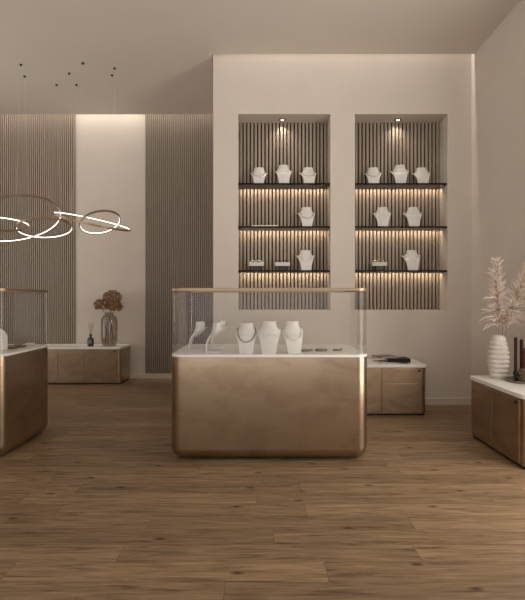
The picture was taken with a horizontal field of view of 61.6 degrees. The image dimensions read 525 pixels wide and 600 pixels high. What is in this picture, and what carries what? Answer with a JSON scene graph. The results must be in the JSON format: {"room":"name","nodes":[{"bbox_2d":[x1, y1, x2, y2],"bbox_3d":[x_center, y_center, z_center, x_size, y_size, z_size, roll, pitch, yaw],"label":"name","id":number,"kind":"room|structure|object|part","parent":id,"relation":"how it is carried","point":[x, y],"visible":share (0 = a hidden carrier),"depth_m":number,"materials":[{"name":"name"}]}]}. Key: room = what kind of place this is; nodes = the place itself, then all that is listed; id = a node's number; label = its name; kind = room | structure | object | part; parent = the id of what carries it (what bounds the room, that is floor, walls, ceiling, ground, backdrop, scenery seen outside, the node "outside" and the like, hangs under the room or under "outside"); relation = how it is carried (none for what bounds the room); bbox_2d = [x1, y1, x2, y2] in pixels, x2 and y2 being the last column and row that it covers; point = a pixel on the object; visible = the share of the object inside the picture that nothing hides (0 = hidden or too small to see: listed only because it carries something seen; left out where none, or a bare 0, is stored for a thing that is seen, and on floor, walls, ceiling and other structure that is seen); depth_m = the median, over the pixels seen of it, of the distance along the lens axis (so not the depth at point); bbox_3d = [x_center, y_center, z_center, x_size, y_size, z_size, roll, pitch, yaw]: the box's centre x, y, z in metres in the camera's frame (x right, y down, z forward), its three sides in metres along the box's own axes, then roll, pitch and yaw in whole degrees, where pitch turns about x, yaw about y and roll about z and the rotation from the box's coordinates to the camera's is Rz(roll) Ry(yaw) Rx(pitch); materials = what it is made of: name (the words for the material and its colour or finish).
{"room":"shop","nodes":[
{"label":"shop","id":0,"kind":"room"},
{"bbox_2d":[75,114,144,372],"bbox_3d":[-2.695,-0.985,6.521,4.310,4.270,0.150,0,0,0],"label":"wall","id":1,"kind":"structure","parent":0,"point":[114,260],"depth_m":6.45,"materials":[{"name":"paint"}]},
{"bbox_2d":[0,114,74,343],"bbox_3d":[-3.646,-1.015,6.433,1.808,4.170,0.026,0,0,0],"label":"panel","id":2,"kind":"object","parent":1,"relation":"attached to","point":[48,317],"visible":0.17,"depth_m":6.42,"materials":[{"name":"brown wood"}]},
{"bbox_2d":[129,373,171,378],"bbox_3d":[-2.620,1.111,6.439,4.160,0.078,0.014,0,0,0],"label":"baseboard","id":3,"kind":"structure","parent":1,"relation":"attached to","point":[132,375],"depth_m":6.43,"materials":[{"name":"paint"}]},
{"bbox_2d":[145,114,212,372],"bbox_3d":[-1.129,-1.015,6.433,1.177,4.170,0.026,0,0,0],"label":"panel","id":4,"kind":"object","parent":1,"relation":"attached to","point":[178,147],"visible":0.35,"depth_m":6.42,"materials":[{"name":"brown wood"}]},
{"bbox_2d":[0,0,519,113],"bbox_3d":[-1.205,-2.915,2.698,7.290,0.510,7.796,0,0,0],"label":"ceiling","id":5,"kind":"structure","parent":0,"point":[161,52],"depth_m":4.51,"materials":[{"name":"paint"}]},
{"bbox_2d":[0,62,130,241],"bbox_3d":[-2.530,-1.689,5.199,1.964,1.941,1.044,0,0,0],"label":"pendant lamp","id":6,"kind":"object","parent":5,"relation":"hanging from","point":[55,213],"visible":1,"depth_m":5.12,"materials":[{"name":"brown metal"}]},
{"bbox_2d":[0,379,524,599],"bbox_3d":[-1.205,1.210,2.548,7.390,0.120,8.096,0,0,0],"label":"floor","id":7,"kind":"structure","parent":0,"point":[99,503],"depth_m":2.36,"materials":[{"name":"brown wood"}]},
{"bbox_2d":[0,288,47,455],"bbox_3d":[-2.568,0.532,3.500,1.424,1.236,0.750,0,0,0],"label":"display counter","id":8,"kind":"object","parent":7,"relation":"on","point":[23,371],"depth_m":3.40,"materials":[{"name":"brown metal"}]},
{"bbox_2d":[0,329,7,349],"bbox_3d":[-2.063,0.302,3.400,0.170,0.172,0.030,0,0,-14],"label":"bust","id":9,"kind":"object","parent":8,"relation":"on","point":[3,335],"visible":1,"depth_m":3.40,"materials":[{"name":"white fabric"}]},
{"bbox_2d":[8,345,17,348],"bbox_3d":[-2.000,0.373,3.499,0.103,0.031,0.090,0,0,-11],"label":"bracelet","id":10,"kind":"object","parent":8,"relation":"on","point":[9,346],"visible":0.66,"depth_m":3.47,"materials":[{"name":"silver metal"}]},
{"bbox_2d":[14,344,26,347],"bbox_3d":[-1.985,0.373,3.609,0.098,0.029,0.086,0,0,23],"label":"bracelet","id":11,"kind":"object","parent":8,"relation":"on","point":[18,345],"visible":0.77,"depth_m":3.57,"materials":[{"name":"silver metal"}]},
{"bbox_2d":[24,340,34,345],"bbox_3d":[-1.985,0.366,3.755,0.072,0.045,0.056,0,0,0],"label":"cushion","id":12,"kind":"object","parent":8,"relation":"on","point":[29,343],"visible":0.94,"depth_m":3.73,"materials":[{"name":"white fabric"}]},
{"bbox_2d":[47,344,130,383],"bbox_3d":[-2.651,0.895,6.191,1.458,0.510,0.443,0,0,0],"label":"sideboard","id":13,"kind":"object","parent":7,"relation":"on","point":[67,363],"visible":0.71,"depth_m":5.98,"materials":[{"name":"brown wood"}]},
{"bbox_3d":[-3.055,0.900,5.989,0.534,0.434,0.015,0,0,0],"label":"door","id":14,"kind":"part","parent":13,"relation":"part of","materials":[{"name":"brown wood"}]},
{"bbox_3d":[-2.600,0.900,5.989,0.360,0.434,0.015,0,0,0],"label":"door","id":15,"kind":"part","parent":13,"relation":"part of","materials":[{"name":"brown wood"}]},
{"bbox_2d":[87,322,93,346],"bbox_3d":[-2.375,0.472,6.080,0.086,0.335,0.087,0,0,0],"label":"reed diffuser","id":16,"kind":"object","parent":13,"relation":"on","point":[90,341],"visible":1,"depth_m":6.06,"materials":[{"name":"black glass"}]},
{"bbox_2d":[87,336,93,346],"bbox_3d":[-2.375,0.569,6.080,0.086,0.142,0.086,0,0,0],"label":"bottle","id":17,"kind":"object","parent":16,"relation":"attached to","point":[90,341],"depth_m":6.05,"materials":[{"name":"black glass"}]},
{"bbox_3d":[-2.196,0.900,5.989,0.432,0.434,0.015,0,0,0],"label":"door","id":18,"kind":"part","parent":13,"relation":"part of","materials":[{"name":"brown wood"}]},
{"bbox_3d":[-2.145,0.408,6.160,0.228,0.465,0.228,0,0,0],"label":"glass vase","id":19,"kind":"object","parent":13,"relation":"on","visible":0},
{"bbox_2d":[93,298,113,343],"bbox_3d":[-2.242,0.297,6.140,0.221,0.647,0.229,0,0,31],"label":"hydrangea","id":20,"kind":"object","parent":19,"relation":"in","point":[100,304],"visible":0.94,"depth_m":6.09,"materials":[{"name":"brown plant"}]},
{"bbox_2d":[102,290,121,334],"bbox_3d":[-2.109,0.235,6.173,0.274,0.770,0.263,0,0,0],"label":"hydrangea","id":21,"kind":"object","parent":19,"relation":"in","point":[110,292],"visible":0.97,"depth_m":6.13,"materials":[{"name":"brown plant"}]},
{"bbox_2d":[105,301,122,344],"bbox_3d":[-2.052,0.312,6.130,0.211,0.617,0.210,0,0,39],"label":"hydrangea","id":22,"kind":"object","parent":19,"relation":"in","point":[115,305],"visible":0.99,"depth_m":6.08,"materials":[{"name":"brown plant"}]},
{"bbox_2d":[172,288,366,456],"bbox_3d":[0.050,0.532,3.500,1.424,1.236,0.750,0,0,0],"label":"display counter","id":23,"kind":"object","parent":7,"relation":"on","point":[227,402],"depth_m":3.12,"materials":[{"name":"brown metal"}]},
{"bbox_2d":[189,321,207,350],"bbox_3d":[-0.498,0.278,3.420,0.140,0.220,0.190,0,0,0],"label":"bust","id":24,"kind":"object","parent":23,"relation":"on","point":[200,325],"visible":1,"depth_m":3.38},
{"bbox_2d":[206,322,224,351],"bbox_3d":[-0.353,0.278,3.310,0.140,0.220,0.190,0,0,0],"label":"bust","id":25,"kind":"object","parent":23,"relation":"on","point":[217,326],"visible":1,"depth_m":3.27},
{"bbox_2d":[210,320,226,347],"bbox_3d":[-0.353,0.278,3.600,0.140,0.220,0.190,0,0,0],"label":"bust","id":26,"kind":"object","parent":23,"relation":"on","point":[222,321],"visible":0.62,"depth_m":3.56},
{"bbox_2d":[234,322,256,353],"bbox_3d":[-0.118,0.278,3.252,0.190,0.220,0.140,0,0,0],"label":"bust","id":27,"kind":"object","parent":23,"relation":"on","point":[246,331],"visible":0.99,"depth_m":3.21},
{"bbox_2d":[237,328,255,341],"bbox_3d":[-0.118,0.256,3.244,0.140,0.104,0.132,0,0,0],"label":"necklace","id":28,"kind":"object","parent":27,"relation":"on","point":[237,328],"visible":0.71,"depth_m":3.21,"materials":[{"name":"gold metal"}]},
{"bbox_3d":[0.050,-0.078,3.500,1.379,0.008,0.705,0,0,0],"label":"glass lid","id":29,"kind":"part","parent":23,"relation":"part of","materials":[{"name":"clear glass"}]},
{"bbox_2d":[255,321,281,353],"bbox_3d":[0.047,0.272,3.232,0.200,0.233,0.147,0,0,0],"label":"bust","id":30,"kind":"object","parent":23,"relation":"on","point":[268,333],"visible":1,"depth_m":3.19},
{"bbox_2d":[281,321,302,352],"bbox_3d":[0.222,0.273,3.277,0.190,0.230,0.140,0,0,-9],"label":"bust","id":31,"kind":"object","parent":23,"relation":"on","point":[292,329],"visible":0.99,"depth_m":3.23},
{"bbox_2d":[301,349,312,351],"bbox_3d":[0.338,0.378,3.339,0.092,0.020,0.079,0,0,-17],"label":"bracelet","id":32,"kind":"object","parent":23,"relation":"on","point":[303,350],"visible":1,"depth_m":3.31,"materials":[{"name":"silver metal"}]},
{"bbox_2d":[367,359,426,414],"bbox_3d":[0.937,0.895,4.577,1.408,0.510,0.455,0,0,0],"label":"sideboard","id":33,"kind":"object","parent":7,"relation":"on","point":[392,389],"visible":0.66,"depth_m":4.36,"materials":[{"name":"brown wood"}]},
{"bbox_3d":[0.960,0.900,4.370,0.437,0.434,0.015,0,0,0],"label":"door","id":34,"kind":"part","parent":33,"relation":"part of","materials":[{"name":"brown wood"}]},
{"bbox_2d":[373,360,399,363],"bbox_3d":[1.275,0.634,4.520,0.210,0.012,0.200,0,0,-9],"label":"magazine","id":35,"kind":"object","parent":33,"relation":"on","point":[377,361],"visible":0.84,"depth_m":4.43,"materials":[{"name":"paper"}]},
{"bbox_2d":[385,357,410,362],"bbox_3d":[1.378,0.610,4.505,0.225,0.036,0.170,0,0,3],"label":"book","id":36,"kind":"object","parent":35,"relation":"on","point":[400,359],"visible":0.91,"depth_m":4.42,"materials":[{"name":"black paper"}]},
{"bbox_2d":[372,354,398,358],"bbox_3d":[1.275,0.586,4.565,0.210,0.012,0.190,0,0,-17],"label":"magazine","id":37,"kind":"object","parent":36,"relation":"on","point":[387,355],"visible":1,"depth_m":4.51,"materials":[{"name":"paper"}]},
{"bbox_3d":[1.385,0.754,4.370,0.397,0.142,0.015,0,0,0],"label":"drawer","id":38,"kind":"part","parent":33,"relation":"part of","materials":[{"name":"brown wood"}]},
{"bbox_3d":[1.385,0.974,4.370,0.397,0.286,0.015,0,0,0],"label":"drawer","id":39,"kind":"part","parent":33,"relation":"part of","materials":[{"name":"brown wood"}]},
{"bbox_2d":[470,375,524,468],"bbox_3d":[1.998,0.895,3.350,0.515,0.510,0.798,0,0,0],"label":"sideboard","id":40,"kind":"object","parent":7,"relation":"on","point":[497,405],"visible":0.99,"depth_m":3.27,"materials":[{"name":"brown wood"}]},
{"bbox_3d":[1.760,0.900,3.527,0.015,0.434,0.327,0,0,0],"label":"door","id":41,"kind":"part","parent":40,"relation":"part of","materials":[{"name":"brown wood"}]},
{"bbox_2d":[487,335,509,378],"bbox_3d":[1.930,0.464,3.600,0.172,0.352,0.172,0,0,0],"label":"ribbed vase","id":42,"kind":"object","parent":40,"relation":"on","point":[498,356],"visible":1,"depth_m":3.54,"materials":[{"name":"beige ceramic"}]},
{"bbox_2d":[481,255,515,335],"bbox_3d":[1.921,0.124,3.590,0.288,0.972,0.273,0,0,17],"label":"pampas grass","id":43,"kind":"object","parent":42,"relation":"in","point":[497,294],"depth_m":3.58,"materials":[{"name":"beige plant"}]},
{"bbox_2d":[493,297,519,335],"bbox_3d":[1.979,0.289,3.566,0.191,0.643,0.194,0,0,28],"label":"pampas grass","id":44,"kind":"object","parent":42,"relation":"in","point":[505,323],"depth_m":3.56,"materials":[{"name":"beige plant"}]},
{"bbox_2d":[501,262,524,334],"bbox_3d":[2.052,0.124,3.567,0.286,0.973,0.296,0,0,31],"label":"pampas grass","id":45,"kind":"object","parent":42,"relation":"in","point":[521,285],"depth_m":3.57,"materials":[{"name":"beige plant"}]},
{"bbox_3d":[1.760,0.900,3.183,0.015,0.434,0.347,0,0,0],"label":"door","id":46,"kind":"part","parent":40,"relation":"part of","materials":[{"name":"brown wood"}]},
{"bbox_2d":[504,376,524,383],"bbox_3d":[2.055,0.631,3.450,0.280,0.019,0.280,0,0,0],"label":"round tray","id":47,"kind":"object","parent":40,"relation":"on","point":[509,378],"visible":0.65,"depth_m":3.44,"materials":[{"name":"grey metal"}]},
{"bbox_2d":[513,371,519,381],"bbox_3d":[1.962,0.594,3.410,0.060,0.078,0.060,0,0,0],"label":"candle holder","id":48,"kind":"object","parent":47,"relation":"on","point":[515,374],"visible":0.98,"depth_m":3.40,"materials":[{"name":"metal"}]},
{"bbox_2d":[514,337,516,371],"bbox_3d":[1.962,0.423,3.410,0.024,0.302,0.023,0,0,0],"label":"candle","id":49,"kind":"object","parent":48,"relation":"in","point":[515,338],"visible":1,"depth_m":3.40,"materials":[{"name":"brown wax"}]},
{"bbox_2d":[519,375,524,381],"bbox_3d":[1.996,0.603,3.365,0.066,0.066,0.070,0,0,-39],"label":"pine cone","id":50,"kind":"object","parent":47,"relation":"on","point":[522,379],"visible":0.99,"depth_m":3.36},
{"bbox_2d":[518,368,524,375],"bbox_3d":[2.012,0.558,3.398,0.070,0.066,0.066,0,0,0],"label":"pine cone","id":51,"kind":"object","parent":50,"relation":"on","point":[522,372],"visible":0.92,"depth_m":3.39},
{"bbox_3d":[2.077,0.594,3.530,0.060,0.078,0.060,0,0,0],"label":"candle holder","id":52,"kind":"object","parent":47,"relation":"on","visible":0},
{"bbox_2d":[520,337,522,368],"bbox_3d":[2.077,0.437,3.530,0.024,0.274,0.023,0,0,0],"label":"candle","id":53,"kind":"object","parent":52,"relation":"on","point":[521,340],"visible":0.87,"depth_m":3.52,"materials":[{"name":"brown wax"}]},
{"bbox_3d":[2.052,0.594,3.440,0.060,0.078,0.060,0,0,0],"label":"candle holder","id":54,"kind":"object","parent":47,"relation":"on","visible":0},
{"bbox_2d":[523,348,524,368],"bbox_3d":[2.052,0.467,3.440,0.024,0.214,0.023,0,0,0],"label":"candle","id":55,"kind":"object","parent":54,"relation":"on","point":[523,348],"visible":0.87,"depth_m":3.43,"materials":[{"name":"wax"}]},
{"bbox_2d":[213,54,471,397],"bbox_3d":[0.875,-0.985,5.708,2.830,4.270,1.776,0,0,0],"label":"wall","id":56,"kind":"structure","parent":0,"point":[340,91],"depth_m":4.82,"materials":[{"name":"paint"}]},
{"bbox_2d":[239,122,326,309],"bbox_3d":[0.238,-0.964,5.057,1.009,2.147,0.026,0,0,0],"label":"panel","id":57,"kind":"object","parent":56,"relation":"attached to","point":[270,145],"visible":0.95,"depth_m":5.04,"materials":[{"name":"brown wood"}]},
{"bbox_2d":[238,183,329,188],"bbox_3d":[0.238,-1.277,4.942,1.011,0.019,0.204,0,0,0],"label":"niche shelf","id":58,"kind":"object","parent":56,"relation":"attached to","point":[241,185],"visible":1,"depth_m":4.88,"materials":[{"name":"black glass"}]},
{"bbox_2d":[250,167,267,182],"bbox_3d":[-0.039,-1.389,4.957,0.211,0.204,0.155,0,0,0],"label":"bust","id":59,"kind":"object","parent":58,"relation":"on","point":[260,174],"visible":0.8,"depth_m":4.91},
{"bbox_2d":[274,165,292,182],"bbox_3d":[0.239,-1.403,4.957,0.213,0.233,0.157,0,0,0],"label":"bust","id":60,"kind":"object","parent":58,"relation":"on","point":[283,172],"visible":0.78,"depth_m":4.91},
{"bbox_2d":[299,167,316,182],"bbox_3d":[0.518,-1.389,4.957,0.211,0.204,0.155,0,0,0],"label":"bust","id":61,"kind":"object","parent":58,"relation":"on","point":[308,171],"visible":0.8,"depth_m":4.91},
{"bbox_2d":[238,226,329,230],"bbox_3d":[0.238,-0.802,4.942,1.011,0.019,0.204,0,0,0],"label":"niche shelf","id":62,"kind":"object","parent":56,"relation":"attached to","point":[241,228],"visible":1,"depth_m":4.89,"materials":[{"name":"black glass"}]},
{"bbox_2d":[297,207,314,225],"bbox_3d":[0.497,-0.928,4.957,0.213,0.233,0.157,0,0,0],"label":"bust","id":63,"kind":"object","parent":62,"relation":"on","point":[306,212],"visible":0.88,"depth_m":4.91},
{"bbox_2d":[238,270,329,272],"bbox_3d":[0.238,-0.318,4.942,1.011,0.019,0.204,0,0,0],"label":"niche shelf","id":64,"kind":"object","parent":56,"relation":"attached to","point":[239,271],"visible":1,"depth_m":4.84,"materials":[{"name":"black glass"}]},
{"bbox_2d":[249,262,263,269],"bbox_3d":[-0.070,-0.375,4.955,0.168,0.094,0.110,0,0,0],"label":"tray","id":65,"kind":"object","parent":64,"relation":"on","point":[256,265],"visible":0.81,"depth_m":4.90,"materials":[{"name":"white fabric"}]},
{"bbox_2d":[275,262,289,269],"bbox_3d":[0.222,-0.375,4.955,0.168,0.094,0.110,0,0,0],"label":"tray","id":66,"kind":"object","parent":64,"relation":"on","point":[282,265],"visible":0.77,"depth_m":4.90,"materials":[{"name":"white fabric"}]},
{"bbox_2d":[296,250,313,269],"bbox_3d":[0.486,-0.444,4.957,0.213,0.233,0.157,0,0,0],"label":"bust","id":67,"kind":"object","parent":64,"relation":"on","point":[305,254],"visible":0.87,"depth_m":4.91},
{"bbox_2d":[355,122,438,309],"bbox_3d":[1.522,-0.964,5.057,1.015,2.147,0.026,0,0,0],"label":"panel","id":68,"kind":"object","parent":56,"relation":"attached to","point":[382,145],"visible":0.84,"depth_m":5.04,"materials":[{"name":"brown wood"}]},
{"bbox_2d":[355,183,446,188],"bbox_3d":[1.522,-1.277,4.942,1.017,0.019,0.204,0,0,0],"label":"niche shelf","id":69,"kind":"object","parent":56,"relation":"attached to","point":[357,185],"visible":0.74,"depth_m":4.88,"materials":[{"name":"black glass"}]},
{"bbox_2d":[365,167,381,182],"bbox_3d":[1.248,-1.389,4.957,0.211,0.204,0.155,0,0,9],"label":"bust","id":70,"kind":"object","parent":69,"relation":"on","point":[373,171],"visible":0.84,"depth_m":4.91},
{"bbox_2d":[390,165,407,182],"bbox_3d":[1.548,-1.403,4.957,0.213,0.233,0.157,0,0,9],"label":"bust","id":71,"kind":"object","parent":69,"relation":"on","point":[400,173],"visible":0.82,"depth_m":4.91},
{"bbox_2d":[413,167,429,182],"bbox_3d":[1.794,-1.389,4.957,0.211,0.204,0.155,0,0,9],"label":"bust","id":72,"kind":"object","parent":69,"relation":"on","point":[422,175],"visible":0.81,"depth_m":4.91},
{"bbox_2d":[355,226,446,230],"bbox_3d":[1.522,-0.802,4.942,1.017,0.019,0.204,0,0,0],"label":"niche shelf","id":73,"kind":"object","parent":56,"relation":"attached to","point":[357,228],"visible":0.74,"depth_m":4.89,"materials":[{"name":"black glass"}]},
{"bbox_2d":[372,207,390,225],"bbox_3d":[1.351,-0.928,4.957,0.213,0.233,0.157,0,0,9],"label":"bust","id":74,"kind":"object","parent":73,"relation":"on","point":[382,215],"visible":0.84,"depth_m":4.91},
{"bbox_2d":[402,207,421,225],"bbox_3d":[1.697,-0.928,4.957,0.213,0.233,0.157,0,0,9],"label":"bust","id":75,"kind":"object","parent":73,"relation":"on","point":[413,215],"visible":0.82,"depth_m":4.91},
{"bbox_2d":[355,270,446,272],"bbox_3d":[1.522,-0.318,4.942,1.017,0.019,0.204,0,0,0],"label":"niche shelf","id":76,"kind":"object","parent":56,"relation":"attached to","point":[356,271],"visible":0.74,"depth_m":4.84,"materials":[{"name":"black glass"}]},
{"bbox_2d":[370,262,386,269],"bbox_3d":[1.308,-0.375,4.955,0.168,0.094,0.110,0,0,0],"label":"tray","id":77,"kind":"object","parent":76,"relation":"on","point":[378,265],"visible":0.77,"depth_m":4.90,"materials":[{"name":"white fabric"}]},
{"bbox_2d":[402,250,419,269],"bbox_3d":[1.682,-0.444,4.957,0.213,0.233,0.157,0,0,9],"label":"bust","id":78,"kind":"object","parent":76,"relation":"on","point":[412,259],"visible":0.84,"depth_m":4.91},
{"bbox_2d":[425,398,470,404],"bbox_3d":[0.875,1.111,4.813,2.830,0.078,0.014,0,0,0],"label":"baseboard","id":79,"kind":"structure","parent":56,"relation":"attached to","point":[428,401],"depth_m":4.81,"materials":[{"name":"paint"}]},
{"bbox_2d":[472,0,524,374],"bbox_3d":[2.365,-0.985,2.698,0.150,4.270,7.796,0,0,0],"label":"wall","id":80,"kind":"structure","parent":0,"point":[498,66],"depth_m":4.31,"materials":[{"name":"paint"}]}
]}

